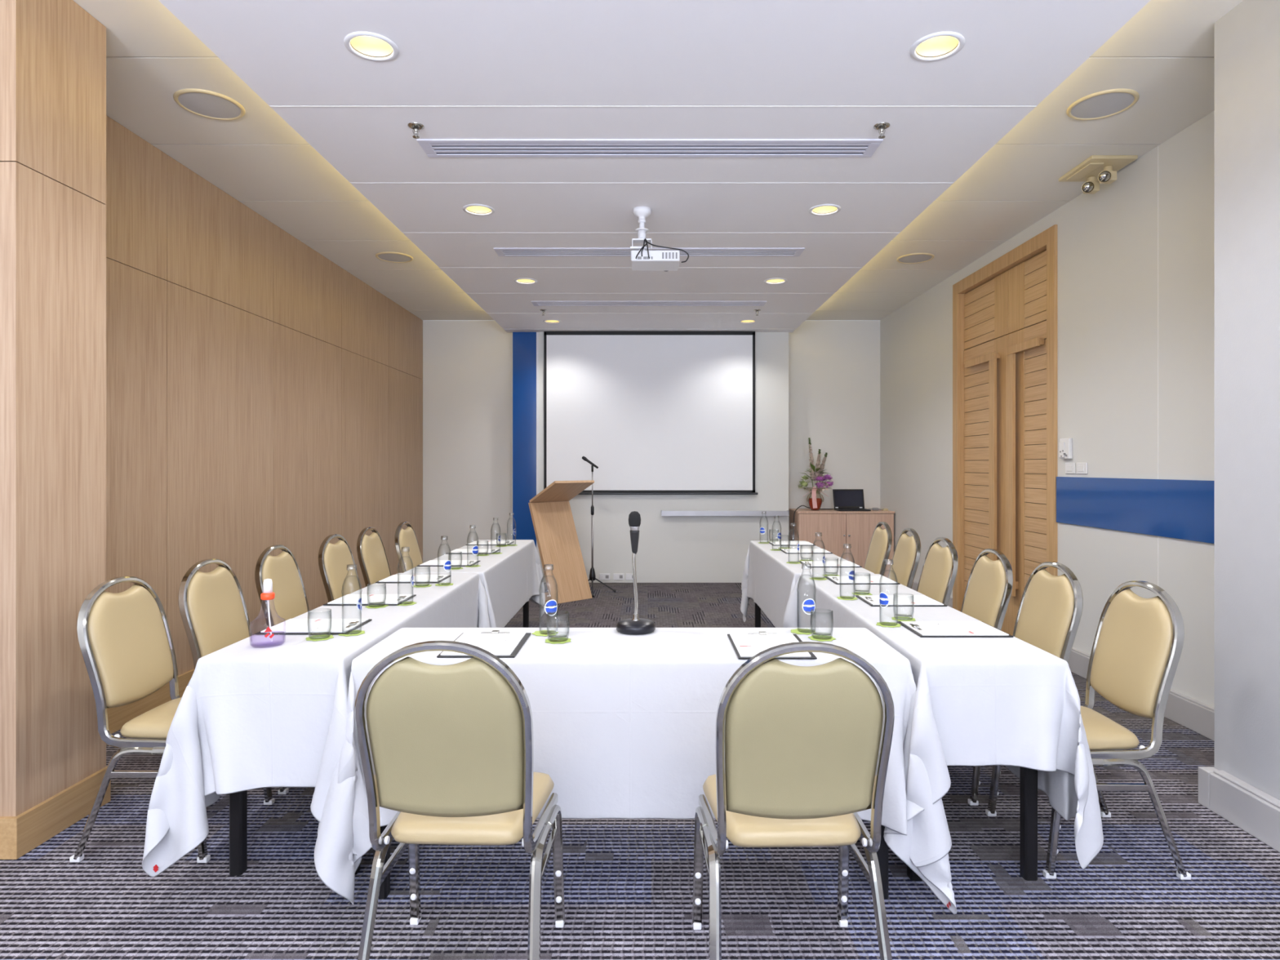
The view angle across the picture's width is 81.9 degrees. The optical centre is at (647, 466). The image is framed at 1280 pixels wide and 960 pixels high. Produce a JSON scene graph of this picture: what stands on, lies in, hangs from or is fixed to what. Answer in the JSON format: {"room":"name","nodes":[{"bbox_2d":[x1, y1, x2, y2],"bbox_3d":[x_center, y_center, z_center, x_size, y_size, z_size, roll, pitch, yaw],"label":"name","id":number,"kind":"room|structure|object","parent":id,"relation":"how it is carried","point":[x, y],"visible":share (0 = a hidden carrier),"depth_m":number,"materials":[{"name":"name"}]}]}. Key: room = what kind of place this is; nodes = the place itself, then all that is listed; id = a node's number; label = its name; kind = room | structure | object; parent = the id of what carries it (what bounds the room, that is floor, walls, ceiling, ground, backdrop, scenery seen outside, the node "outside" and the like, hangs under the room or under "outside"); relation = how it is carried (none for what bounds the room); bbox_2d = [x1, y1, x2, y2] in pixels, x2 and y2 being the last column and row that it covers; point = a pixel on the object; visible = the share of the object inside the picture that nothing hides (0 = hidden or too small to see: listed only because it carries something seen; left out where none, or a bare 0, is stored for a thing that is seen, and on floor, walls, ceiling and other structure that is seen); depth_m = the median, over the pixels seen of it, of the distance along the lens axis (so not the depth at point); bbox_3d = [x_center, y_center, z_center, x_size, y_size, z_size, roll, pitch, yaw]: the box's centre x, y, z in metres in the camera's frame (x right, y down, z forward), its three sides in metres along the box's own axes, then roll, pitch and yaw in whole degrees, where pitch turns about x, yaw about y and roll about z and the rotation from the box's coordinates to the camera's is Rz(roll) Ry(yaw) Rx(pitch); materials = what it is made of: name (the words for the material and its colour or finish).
{"room":"conference room","nodes":[
{"label":"conference room","id":0,"kind":"room"},
{"bbox_2d":[0,0,106,816],"bbox_3d":[-3.080,-0.208,2.730,1.840,3.090,0.420,0,0,0],"label":"wall pillar","id":1,"kind":"structure","parent":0,"point":[53,52],"depth_m":2.66,"materials":[{"name":"brown wood"}]},
{"bbox_2d":[0,766,110,859],"bbox_3d":[-3.072,1.267,2.725,1.855,0.140,0.440,0,0,0],"label":"baseboard","id":2,"kind":"structure","parent":1,"relation":"attached to","point":[20,834],"depth_m":2.64,"materials":[{"name":"brown wood"}]},
{"bbox_2d":[104,115,422,675],"bbox_3d":[-2.775,-0.208,5.905,0.150,3.090,5.890,0,0,0],"label":"wall","id":3,"kind":"structure","parent":0,"point":[261,394],"depth_m":4.84,"materials":[{"name":"brown wood"}]},
{"bbox_2d":[106,668,194,733],"bbox_3d":[-2.690,1.270,5.905,0.020,0.135,5.890,0,0,0],"label":"baseboard","id":4,"kind":"structure","parent":3,"relation":"attached to","point":[117,717],"depth_m":3.91,"materials":[{"name":"brown wood"}]},
{"bbox_2d":[0,582,1279,959],"bbox_3d":[-0.500,1.387,2.825,7.400,0.100,12.450,0,0,0],"label":"floor","id":5,"kind":"structure","parent":0,"point":[628,882],"depth_m":2.33,"materials":[{"name":"carpet"}]},
{"bbox_2d":[69,576,274,862],"bbox_3d":[-1.718,0.872,2.710,0.485,0.930,0.455,0,0,0],"label":"banquet chair","id":6,"kind":"object","parent":5,"relation":"on","point":[126,643],"visible":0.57,"depth_m":2.60,"materials":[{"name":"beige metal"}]},
{"bbox_2d":[177,559,288,794],"bbox_3d":[-1.702,0.872,3.230,0.485,0.930,0.455,0,0,1],"label":"banquet chair","id":7,"kind":"object","parent":5,"relation":"on","point":[212,607],"visible":0.36,"depth_m":3.16,"materials":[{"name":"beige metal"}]},
{"bbox_2d":[254,544,309,627],"bbox_3d":[-1.702,0.872,3.820,0.485,0.930,0.455,0,0,0],"label":"banquet chair","id":8,"kind":"object","parent":5,"relation":"on","point":[290,602],"visible":0.38,"depth_m":3.76,"materials":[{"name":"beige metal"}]},
{"bbox_2d":[229,790,359,875],"bbox_3d":[-1.163,0.970,3.180,0.417,0.735,1.792,0,0,0],"label":"folding table","id":9,"kind":"object","parent":5,"relation":"on","point":[237,801],"visible":0.12,"depth_m":2.41,"materials":[{"name":"black paint"}]},
{"bbox_2d":[142,573,490,876],"bbox_3d":[-1.172,0.952,3.162,0.665,0.725,1.990,0,0,0],"label":"tablecloth","id":10,"kind":"object","parent":9,"relation":"on","point":[248,716],"visible":0.57,"depth_m":2.27,"materials":[{"name":"grey fabric"}]},
{"bbox_2d":[258,578,285,647],"bbox_3d":[-1.255,0.479,2.435,0.106,0.218,0.107,0,0,-29],"label":"spray bottle","id":11,"kind":"object","parent":10,"relation":"on","point":[268,594],"visible":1,"depth_m":2.42,"materials":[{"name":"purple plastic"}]},
{"bbox_2d":[254,618,372,634],"bbox_3d":[-1.215,0.581,2.700,0.320,0.016,0.240,0,0,0],"label":"clipboard","id":12,"kind":"object","parent":10,"relation":"on","point":[291,626],"visible":1,"depth_m":2.67,"materials":[{"name":"white paper"}]},
{"bbox_2d":[305,634,333,640],"bbox_3d":[-1.126,0.588,2.530,0.086,0.002,0.086,0,0,17],"label":"coaster","id":13,"kind":"object","parent":10,"relation":"on","point":[317,637],"visible":1,"depth_m":2.53,"materials":[{"name":"paper"}]},
{"bbox_2d":[323,594,416,605],"bbox_3d":[-1.215,0.581,3.240,0.320,0.016,0.240,0,0,0],"label":"clipboard","id":14,"kind":"object","parent":10,"relation":"on","point":[348,599],"visible":0.98,"depth_m":3.22,"materials":[{"name":"white paper"}]},
{"bbox_2d":[375,574,451,582],"bbox_3d":[-1.215,0.581,3.840,0.320,0.016,0.240,0,0,0],"label":"clipboard","id":15,"kind":"object","parent":10,"relation":"on","point":[394,578],"visible":0.94,"depth_m":3.80,"materials":[{"name":"white paper"}]},
{"bbox_2d":[318,533,360,602],"bbox_3d":[-1.657,0.872,4.420,0.485,0.930,0.455,0,0,1],"label":"banquet chair","id":16,"kind":"object","parent":5,"relation":"on","point":[338,577],"visible":0.23,"depth_m":4.34,"materials":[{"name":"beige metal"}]},
{"bbox_2d":[356,527,391,586],"bbox_3d":[-1.647,0.872,4.950,0.485,0.930,0.455,0,0,0],"label":"banquet chair","id":17,"kind":"object","parent":5,"relation":"on","point":[371,552],"visible":0.31,"depth_m":4.86,"materials":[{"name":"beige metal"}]},
{"bbox_2d":[394,521,422,573],"bbox_3d":[-1.562,0.872,5.420,0.485,0.930,0.455,0,0,0],"label":"banquet chair","id":18,"kind":"object","parent":5,"relation":"on","point":[406,538],"visible":0.29,"depth_m":5.32,"materials":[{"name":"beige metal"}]},
{"bbox_2d":[354,640,564,959],"bbox_3d":[-0.475,0.872,1.942,0.455,0.930,0.485,0,0,2],"label":"banquet chair","id":19,"kind":"object","parent":5,"relation":"on","point":[449,748],"visible":1,"depth_m":1.76,"materials":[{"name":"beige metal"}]},
{"bbox_2d":[523,600,528,627],"bbox_3d":[-1.143,0.970,5.030,0.417,0.735,1.792,0,0,0],"label":"folding table","id":20,"kind":"object","parent":5,"relation":"on","point":[526,606],"visible":0.02,"depth_m":5.76,"materials":[{"name":"black paint"}]},
{"bbox_2d":[404,539,545,627],"bbox_3d":[-1.137,0.933,5.049,0.690,0.686,2.014,0,0,0],"label":"tablecloth","id":21,"kind":"object","parent":20,"relation":"on","point":[510,578],"visible":0.49,"depth_m":4.92,"materials":[{"name":"grey fabric"}]},
{"bbox_2d":[417,560,479,566],"bbox_3d":[-1.200,0.581,4.460,0.320,0.016,0.240,0,0,0],"label":"clipboard","id":22,"kind":"object","parent":21,"relation":"on","point":[431,562],"visible":0.92,"depth_m":4.44,"materials":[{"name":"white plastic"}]},
{"bbox_2d":[446,548,500,553],"bbox_3d":[-1.200,0.581,5.080,0.320,0.016,0.240,0,0,0],"label":"clipboard","id":23,"kind":"object","parent":21,"relation":"on","point":[457,550],"visible":0.84,"depth_m":5.07,"materials":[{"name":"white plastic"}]},
{"bbox_2d":[465,541,514,545],"bbox_3d":[-1.200,0.581,5.620,0.320,0.016,0.240,0,0,0],"label":"clipboard","id":24,"kind":"object","parent":21,"relation":"on","point":[473,543],"visible":0.96,"depth_m":5.57,"materials":[{"name":"white paper"}]},
{"bbox_2d":[528,480,594,604],"bbox_3d":[-0.885,0.739,7.463,0.490,1.197,0.494,0,0,-44],"label":"lectern","id":25,"kind":"object","parent":5,"relation":"on","point":[556,535],"visible":0.83,"depth_m":7.43,"materials":[{"name":"brown wood"}]},
{"bbox_2d":[587,471,616,597],"bbox_3d":[-0.504,0.687,7.834,0.325,1.300,0.584,0,0,-18],"label":"microphone stand","id":26,"kind":"object","parent":5,"relation":"on","point":[592,574],"visible":0.94,"depth_m":7.84,"materials":[{"name":"metal"}]},
{"bbox_2d":[373,825,888,898],"bbox_3d":[-0.052,0.970,2.480,1.677,0.735,0.422,0,0,0],"label":"folding table","id":27,"kind":"object","parent":5,"relation":"on","point":[882,853],"visible":0.09,"depth_m":2.28,"materials":[{"name":"black paint"}]},
{"bbox_2d":[314,627,957,914],"bbox_3d":[-0.048,0.950,2.478,1.894,0.720,0.704,0,0,0],"label":"tablecloth","id":28,"kind":"object","parent":27,"relation":"on","point":[624,725],"visible":0.59,"depth_m":2.25,"materials":[{"name":"grey fabric"}]},
{"bbox_2d":[436,630,531,657],"bbox_3d":[-0.530,0.581,2.430,0.240,0.016,0.320,0,0,0],"label":"clipboard","id":29,"kind":"object","parent":28,"relation":"on","point":[500,644],"visible":0.86,"depth_m":2.44,"materials":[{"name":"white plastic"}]},
{"bbox_2d":[532,630,558,635],"bbox_3d":[-0.362,0.588,2.600,0.086,0.002,0.086,0,0,11],"label":"coaster","id":30,"kind":"object","parent":28,"relation":"on","point":[536,633],"visible":1,"depth_m":2.60,"materials":[{"name":"paper"}]},
{"bbox_2d":[538,564,557,634],"bbox_3d":[-0.350,0.466,2.600,0.067,0.242,0.067,0,0,16],"label":"water bottle","id":31,"kind":"object","parent":30,"relation":"on","point":[553,602],"visible":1,"depth_m":2.57,"materials":[{"name":"clear glass"}]},
{"bbox_2d":[545,637,570,644],"bbox_3d":[-0.303,0.588,2.490,0.086,0.002,0.086,0,0,39],"label":"coaster","id":32,"kind":"object","parent":28,"relation":"on","point":[559,640],"visible":0.96,"depth_m":2.49,"materials":[{"name":"paper"}]},
{"bbox_2d":[616,511,655,635],"bbox_3d":[-0.043,0.374,2.640,0.140,0.429,0.140,0,0,0],"label":"table microphone","id":33,"kind":"object","parent":28,"relation":"on","point":[636,625],"visible":1,"depth_m":2.62,"materials":[{"name":"black metal"}]},
{"bbox_2d":[727,631,817,658],"bbox_3d":[0.397,0.581,2.412,0.240,0.016,0.320,0,0,0],"label":"clipboard","id":34,"kind":"object","parent":28,"relation":"on","point":[745,646],"visible":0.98,"depth_m":2.43,"materials":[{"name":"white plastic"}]},
{"bbox_2d":[791,628,815,634],"bbox_3d":[0.553,0.588,2.625,0.086,0.002,0.086,0,0,11],"label":"coaster","id":35,"kind":"object","parent":28,"relation":"on","point":[798,631],"visible":0.98,"depth_m":2.62,"materials":[{"name":"paper"}]},
{"bbox_2d":[796,563,815,632],"bbox_3d":[0.565,0.466,2.625,0.068,0.242,0.068,0,0,-7],"label":"water bottle","id":36,"kind":"object","parent":35,"relation":"on","point":[808,602],"visible":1,"depth_m":2.59,"materials":[{"name":"clear glass"}]},
{"bbox_2d":[808,635,835,641],"bbox_3d":[0.596,0.588,2.525,0.086,0.002,0.086,0,0,39],"label":"coaster","id":37,"kind":"object","parent":28,"relation":"on","point":[814,637],"visible":0.96,"depth_m":2.52,"materials":[{"name":"paper"}]},
{"bbox_2d":[755,603,760,627],"bbox_3d":[1.035,0.970,4.970,0.412,0.735,1.752,0,0,0],"label":"folding table","id":38,"kind":"object","parent":5,"relation":"on","point":[757,610],"visible":0.02,"depth_m":5.68,"materials":[{"name":"black paint"}]},
{"bbox_2d":[740,540,874,627],"bbox_3d":[1.037,0.933,4.971,0.645,0.686,1.967,0,0,0],"label":"tablecloth","id":39,"kind":"object","parent":38,"relation":"on","point":[767,579],"visible":0.43,"depth_m":4.88,"materials":[{"name":"grey fabric"}]},
{"bbox_2d":[768,541,815,545],"bbox_3d":[1.090,0.581,5.600,0.320,0.016,0.240,0,0,0],"label":"clipboard","id":40,"kind":"object","parent":39,"relation":"on","point":[773,543],"visible":0.99,"depth_m":5.57,"materials":[{"name":"white paper"}]},
{"bbox_2d":[779,548,832,553],"bbox_3d":[1.090,0.581,5.100,0.320,0.016,0.240,0,0,0],"label":"clipboard","id":41,"kind":"object","parent":39,"relation":"on","point":[784,550],"visible":0.98,"depth_m":5.04,"materials":[{"name":"white paper"}]},
{"bbox_2d":[799,560,862,567],"bbox_3d":[1.090,0.581,4.420,0.320,0.016,0.240,0,0,0],"label":"clipboard","id":42,"kind":"object","parent":39,"relation":"on","point":[814,563],"visible":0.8,"depth_m":4.37,"materials":[{"name":"white paper"}]},
{"bbox_2d":[692,641,894,959],"bbox_3d":[0.362,0.872,1.933,0.455,0.930,0.485,0,0,-2],"label":"banquet chair","id":43,"kind":"object","parent":5,"relation":"on","point":[806,748],"visible":1,"depth_m":1.75,"materials":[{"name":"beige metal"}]},
{"bbox_2d":[788,508,894,577],"bbox_3d":[2.235,0.922,8.566,1.090,0.830,0.559,0,0,0],"label":"base cabinet","id":44,"kind":"object","parent":5,"relation":"on","point":[839,529],"visible":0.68,"depth_m":8.30,"materials":[{"name":"brown wood"}]},
{"bbox_2d":[798,437,833,510],"bbox_3d":[1.923,0.092,8.500,0.410,0.830,0.380,0,0,0],"label":"flower vase","id":45,"kind":"object","parent":44,"relation":"on","point":[815,503],"visible":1,"depth_m":8.46,"materials":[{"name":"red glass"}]},
{"bbox_2d":[832,488,871,511],"bbox_3d":[2.340,0.387,8.476,0.360,0.240,0.302,0,0,0],"label":"laptop","id":46,"kind":"object","parent":44,"relation":"on","point":[844,500],"visible":1,"depth_m":8.58,"materials":[{"name":"black plastic"}]},
{"bbox_2d":[864,521,892,576],"bbox_3d":[1.502,0.872,5.420,0.485,0.930,0.455,0,0,1],"label":"banquet chair","id":47,"kind":"object","parent":5,"relation":"on","point":[880,547],"visible":0.24,"depth_m":5.31,"materials":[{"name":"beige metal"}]},
{"bbox_2d":[888,528,920,588],"bbox_3d":[1.502,0.872,4.870,0.485,0.930,0.455,0,0,1],"label":"banquet chair","id":48,"kind":"object","parent":5,"relation":"on","point":[906,557],"visible":0.34,"depth_m":4.77,"materials":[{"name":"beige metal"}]},
{"bbox_2d":[916,537,958,605],"bbox_3d":[1.468,0.872,4.230,0.485,0.930,0.455,0,0,0],"label":"banquet chair","id":49,"kind":"object","parent":5,"relation":"on","point":[940,568],"visible":0.26,"depth_m":4.14,"materials":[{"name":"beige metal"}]},
{"bbox_2d":[906,766,1037,880],"bbox_3d":[1.055,0.970,3.145,0.412,0.735,1.782,0,0,0],"label":"folding table","id":50,"kind":"object","parent":5,"relation":"on","point":[1028,777],"visible":0.14,"depth_m":2.38,"materials":[{"name":"black paint"}]},
{"bbox_2d":[782,573,1103,869],"bbox_3d":[1.055,0.944,3.127,0.661,0.708,2.005,0,0,0],"label":"tablecloth","id":51,"kind":"object","parent":50,"relation":"on","point":[1010,702],"visible":0.58,"depth_m":2.23,"materials":[{"name":"grey fabric"}]},
{"bbox_2d":[824,576,900,584],"bbox_3d":[1.100,0.581,3.800,0.320,0.016,0.240,0,0,0],"label":"clipboard","id":52,"kind":"object","parent":51,"relation":"on","point":[836,580],"visible":0.88,"depth_m":3.74,"materials":[{"name":"white paper"}]},
{"bbox_2d":[875,622,901,627],"bbox_3d":[0.895,0.588,2.740,0.086,0.002,0.086,0,0,23],"label":"coaster","id":53,"kind":"object","parent":51,"relation":"on","point":[880,624],"visible":1,"depth_m":2.74,"materials":[{"name":"paper"}]},
{"bbox_2d":[879,559,897,626],"bbox_3d":[0.895,0.466,2.740,0.068,0.242,0.068,0,0,-33],"label":"water bottle","id":54,"kind":"object","parent":53,"relation":"on","point":[884,602],"visible":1,"depth_m":2.72,"materials":[{"name":"clear glass"}]},
{"bbox_2d":[855,595,947,606],"bbox_3d":[1.100,0.581,3.220,0.320,0.016,0.240,0,0,0],"label":"clipboard","id":55,"kind":"object","parent":51,"relation":"on","point":[872,600],"visible":0.95,"depth_m":3.18,"materials":[{"name":"white paper"}]},
{"bbox_2d":[897,621,1013,636],"bbox_3d":[1.100,0.581,2.660,0.320,0.016,0.240,0,0,0],"label":"clipboard","id":56,"kind":"object","parent":51,"relation":"on","point":[922,628],"visible":1,"depth_m":2.63,"materials":[{"name":"white paper"}]},
{"bbox_2d":[960,548,1013,630],"bbox_3d":[1.478,0.872,3.640,0.485,0.930,0.455,0,0,1],"label":"banquet chair","id":57,"kind":"object","parent":5,"relation":"on","point":[988,593],"visible":0.34,"depth_m":3.55,"materials":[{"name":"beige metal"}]},
{"bbox_2d":[968,561,1083,805],"bbox_3d":[1.502,0.872,3.130,0.485,0.930,0.455,0,0,0],"label":"banquet chair","id":58,"kind":"object","parent":5,"relation":"on","point":[1049,615],"visible":0.27,"depth_m":3.04,"materials":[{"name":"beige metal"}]},
{"bbox_2d":[985,580,1191,879],"bbox_3d":[1.528,0.872,2.610,0.485,0.930,0.455,0,0,1],"label":"banquet chair","id":59,"kind":"object","parent":5,"relation":"on","point":[1137,647],"visible":0.69,"depth_m":2.49,"materials":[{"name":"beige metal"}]},
{"bbox_2d":[511,332,788,582],"bbox_3d":[0.030,-0.198,8.660,3.180,3.070,0.380,0,0,0],"label":"wall","id":60,"kind":"structure","parent":0,"point":[671,548],"depth_m":8.47,"materials":[{"name":"white paint"}]},
{"bbox_2d":[512,332,536,546],"bbox_3d":[-1.415,-0.112,8.463,0.270,2.858,0.011,0,0,0],"label":"wall panel","id":61,"kind":"object","parent":60,"relation":"attached to","point":[524,344],"visible":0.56,"depth_m":8.46,"materials":[{"name":"blue paint"}]},
{"bbox_2d":[536,332,538,554],"bbox_3d":[-1.265,-0.112,8.464,0.020,2.858,0.009,0,0,0],"label":"trim","id":62,"kind":"structure","parent":60,"relation":"attached to","point":[537,333],"depth_m":8.46,"materials":[{"name":"white paint"}]},
{"bbox_2d":[661,510,788,515],"bbox_3d":[0.880,0.536,8.427,1.448,0.062,0.083,0,0,0],"label":"marker tray","id":63,"kind":"object","parent":60,"relation":"attached to","point":[663,513],"visible":1,"depth_m":8.38,"materials":[{"name":"metal"}]},
{"bbox_2d":[422,320,879,563],"bbox_3d":[0.045,-0.208,8.925,5.790,3.090,0.150,0,0,0],"label":"wall","id":64,"kind":"structure","parent":0,"point":[834,365],"depth_m":8.85,"materials":[{"name":"white paint"}]},
{"bbox_2d":[72,0,1243,332],"bbox_3d":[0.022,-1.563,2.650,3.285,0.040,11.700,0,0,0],"label":"ceiling","id":65,"kind":"structure","parent":0,"point":[288,52],"depth_m":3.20,"materials":[{"name":"white paint"}]},
{"bbox_2d":[173,88,245,119],"bbox_3d":[-2.120,-1.748,3.570,0.300,0.010,0.300,0,0,0],"label":"ceiling speaker","id":66,"kind":"object","parent":65,"relation":"attached to","point":[203,103],"visible":1,"depth_m":3.55,"materials":[{"name":"beige plastic"}]},
{"bbox_2d":[343,31,399,62],"bbox_3d":[-1.015,-1.599,2.710,0.190,0.127,0.190,0,0,0],"label":"recessed light","id":67,"kind":"object","parent":65,"relation":"in","point":[368,46],"visible":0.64,"depth_m":2.76,"materials":[{"name":"white plastic"}]},
{"bbox_2d":[375,251,413,262],"bbox_3d":[-2.120,-1.748,6.170,0.300,0.010,0.300,0,0,0],"label":"ceiling speaker","id":68,"kind":"object","parent":65,"relation":"attached to","point":[389,256],"visible":1,"depth_m":6.16},
{"bbox_2d":[377,253,410,262],"bbox_3d":[-2.120,-1.746,6.170,0.266,0.003,0.266,0,0,0],"label":"grille","id":69,"kind":"object","parent":68,"relation":"attached to","point":[385,257],"depth_m":6.16,"materials":[{"name":"white metal"}]},
{"bbox_2d":[407,122,424,138],"bbox_3d":[-1.050,-1.517,3.340,0.072,0.052,0.072,0,0,0],"label":"sprinkler","id":70,"kind":"object","parent":65,"relation":"attached to","point":[411,125],"visible":1,"depth_m":3.33,"materials":[{"name":"silver metal"}]},
{"bbox_2d":[462,204,494,215],"bbox_3d":[-1.015,-1.599,4.430,0.190,0.127,0.190,0,0,0],"label":"recessed light","id":71,"kind":"object","parent":65,"relation":"in","point":[473,209],"visible":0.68,"depth_m":4.48,"materials":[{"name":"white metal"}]},
{"bbox_2d":[514,277,537,284],"bbox_3d":[-1.015,-1.599,6.130,0.190,0.127,0.190,0,0,0],"label":"recessed light","id":72,"kind":"object","parent":65,"relation":"in","point":[523,280],"visible":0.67,"depth_m":6.18,"materials":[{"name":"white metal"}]},
{"bbox_2d":[632,206,651,223],"bbox_3d":[-0.035,-1.503,4.430,0.110,0.080,0.110,0,0,0],"label":"mount","id":73,"kind":"object","parent":65,"relation":"attached to","point":[642,213],"depth_m":4.40,"materials":[{"name":"white plastic"}]},
{"bbox_2d":[530,301,766,306],"bbox_3d":[0.010,-1.540,6.970,2.200,0.008,0.190,0,0,0],"label":"ceiling vent","id":74,"kind":"object","parent":65,"relation":"in","point":[535,303],"visible":1,"depth_m":6.95,"materials":[{"name":"white metal"}]},
{"bbox_2d":[493,248,804,256],"bbox_3d":[0.010,-1.540,5.300,2.200,0.008,0.190,0,0,0],"label":"ceiling vent","id":75,"kind":"object","parent":65,"relation":"in","point":[500,251],"visible":0.96,"depth_m":5.28,"materials":[{"name":"white metal"}]},
{"bbox_2d":[416,138,883,157],"bbox_3d":[0.010,-1.540,3.570,2.200,0.008,0.190,0,0,0],"label":"ceiling vent","id":76,"kind":"object","parent":65,"relation":"in","point":[433,148],"visible":1,"depth_m":3.55,"materials":[{"name":"white metal"}]},
{"bbox_2d":[543,331,757,494],"bbox_3d":[0.020,-0.609,8.410,2.470,1.862,0.024,0,0,0],"label":"projection screen","id":77,"kind":"object","parent":65,"relation":"hanging from","point":[655,412],"visible":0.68,"depth_m":8.40,"materials":[{"name":"fabric"}]},
{"bbox_2d":[270,106,1035,293],"bbox_3d":[0.022,-1.543,2.733,3.283,0.004,11.110,0,0,0],"label":"trim","id":78,"kind":"structure","parent":65,"relation":"attached to","point":[270,106],"depth_m":4.01,"materials":[{"name":"white paint"}]},
{"bbox_2d":[630,206,688,271],"bbox_3d":[0.070,-1.376,4.488,0.349,0.334,0.274,0,0,0],"label":"projector","id":79,"kind":"object","parent":65,"relation":"hanging from","point":[642,259],"visible":1,"depth_m":4.39,"materials":[{"name":"white plastic"}]},
{"bbox_2d":[808,204,840,215],"bbox_3d":[1.063,-1.599,4.430,0.190,0.127,0.190,0,0,0],"label":"recessed light","id":80,"kind":"object","parent":65,"relation":"in","point":[824,209],"visible":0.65,"depth_m":4.48,"materials":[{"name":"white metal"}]},
{"bbox_2d":[873,122,889,138],"bbox_3d":[1.060,-1.517,3.340,0.072,0.052,0.072,0,0,0],"label":"sprinkler","id":81,"kind":"object","parent":65,"relation":"attached to","point":[882,125],"visible":1,"depth_m":3.33,"materials":[{"name":"silver metal"}]},
{"bbox_2d":[896,253,934,263],"bbox_3d":[2.250,-1.748,6.200,0.300,0.010,0.300,0,0,0],"label":"ceiling speaker","id":82,"kind":"object","parent":65,"relation":"attached to","point":[913,258],"visible":1,"depth_m":6.18},
{"bbox_2d":[898,254,932,262],"bbox_3d":[2.250,-1.746,6.200,0.266,0.003,0.266,0,0,0],"label":"grille","id":83,"kind":"object","parent":82,"relation":"attached to","point":[905,258],"depth_m":6.19,"materials":[{"name":"white metal"}]},
{"bbox_2d":[909,31,964,62],"bbox_3d":[1.063,-1.599,2.710,0.190,0.127,0.190,0,0,0],"label":"recessed light","id":84,"kind":"object","parent":65,"relation":"in","point":[939,46],"visible":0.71,"depth_m":2.76,"materials":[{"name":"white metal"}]},
{"bbox_2d":[1058,155,1137,193],"bbox_3d":[2.630,-1.692,4.320,0.260,0.123,0.340,0,0,0],"label":"emergency light","id":85,"kind":"object","parent":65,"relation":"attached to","point":[1104,169],"visible":1,"depth_m":4.25,"materials":[{"name":"beige plastic"}]},
{"bbox_2d":[1066,88,1139,119],"bbox_3d":[2.200,-1.748,3.570,0.300,0.010,0.300,0,0,0],"label":"ceiling speaker","id":86,"kind":"object","parent":65,"relation":"attached to","point":[1108,103],"visible":1,"depth_m":3.55},
{"bbox_2d":[880,110,1214,707],"bbox_3d":[2.865,-0.208,5.875,0.151,3.090,5.950,0,0,0],"label":"wall","id":87,"kind":"structure","parent":0,"point":[1135,255],"depth_m":4.35,"materials":[{"name":"paint"}]},
{"bbox_2d":[964,334,1008,633],"bbox_3d":[2.818,0.146,6.185,0.097,2.362,0.816,0,0,0],"label":"door","id":88,"kind":"structure","parent":87,"relation":"in","point":[985,363],"depth_m":6.17,"materials":[{"name":"brown wood"}]},
{"bbox_2d":[964,270,1010,350],"bbox_3d":[2.846,-1.290,6.185,0.042,0.497,0.816,0,0,0],"label":"door","id":89,"kind":"structure","parent":87,"relation":"in","point":[986,307],"depth_m":6.14,"materials":[{"name":"brown wood"}]},
{"bbox_2d":[952,224,1057,611],"bbox_3d":[2.840,-0.155,5.860,0.140,2.985,1.680,0,0,0],"label":"trim","id":90,"kind":"structure","parent":87,"relation":"attached to","point":[1046,240],"depth_m":5.79,"materials":[{"name":"brown wood"}]},
{"bbox_2d":[1006,320,1046,635],"bbox_3d":[2.818,0.146,5.450,0.097,2.362,0.646,0,0,0],"label":"door","id":91,"kind":"structure","parent":87,"relation":"in","point":[1026,352],"depth_m":5.51,"materials":[{"name":"brown wood"}]},
{"bbox_2d":[1008,250,1046,333],"bbox_3d":[2.846,-1.290,5.450,0.042,0.497,0.646,0,0,0],"label":"door","id":92,"kind":"structure","parent":87,"relation":"in","point":[1027,279],"depth_m":5.48,"materials":[{"name":"brown wood"}]},
{"bbox_2d":[911,580,1214,741],"bbox_3d":[2.772,1.262,5.600,0.035,0.150,5.400,0,0,0],"label":"baseboard","id":93,"kind":"structure","parent":87,"relation":"attached to","point":[1197,716],"depth_m":3.80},
{"bbox_2d":[1058,438,1072,458],"bbox_3d":[2.772,-0.118,4.895,0.034,0.136,0.110,0,0,0],"label":"controller","id":94,"kind":"object","parent":87,"relation":"attached to","point":[1065,445],"visible":1,"depth_m":4.88,"materials":[{"name":"white plastic"}]},
{"bbox_2d":[1076,462,1087,474],"bbox_3d":[2.784,0.012,4.730,0.011,0.072,0.110,0,0,0],"label":"light switch","id":95,"kind":"object","parent":87,"relation":"attached to","point":[1082,468],"visible":1,"depth_m":4.72,"materials":[{"name":"white plastic"}]},
{"bbox_2d":[1056,476,1214,543],"bbox_3d":[2.784,0.225,3.982,0.011,0.309,2.065,0,0,0],"label":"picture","id":96,"kind":"object","parent":87,"relation":"attached to","point":[1183,509],"visible":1,"depth_m":4.15},
{"bbox_2d":[1214,0,1279,799],"bbox_3d":[2.670,-0.208,-0.142,0.860,3.090,6.115,0,0,0],"label":"wall pillar","id":97,"kind":"structure","parent":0,"point":[1247,37],"depth_m":2.75,"materials":[{"name":"white paint"}]},
{"bbox_2d":[1198,766,1279,852],"bbox_3d":[2.223,1.260,-0.135,0.075,0.155,6.130,0,0,0],"label":"baseboard","id":98,"kind":"structure","parent":97,"relation":"attached to","point":[1249,808],"depth_m":2.72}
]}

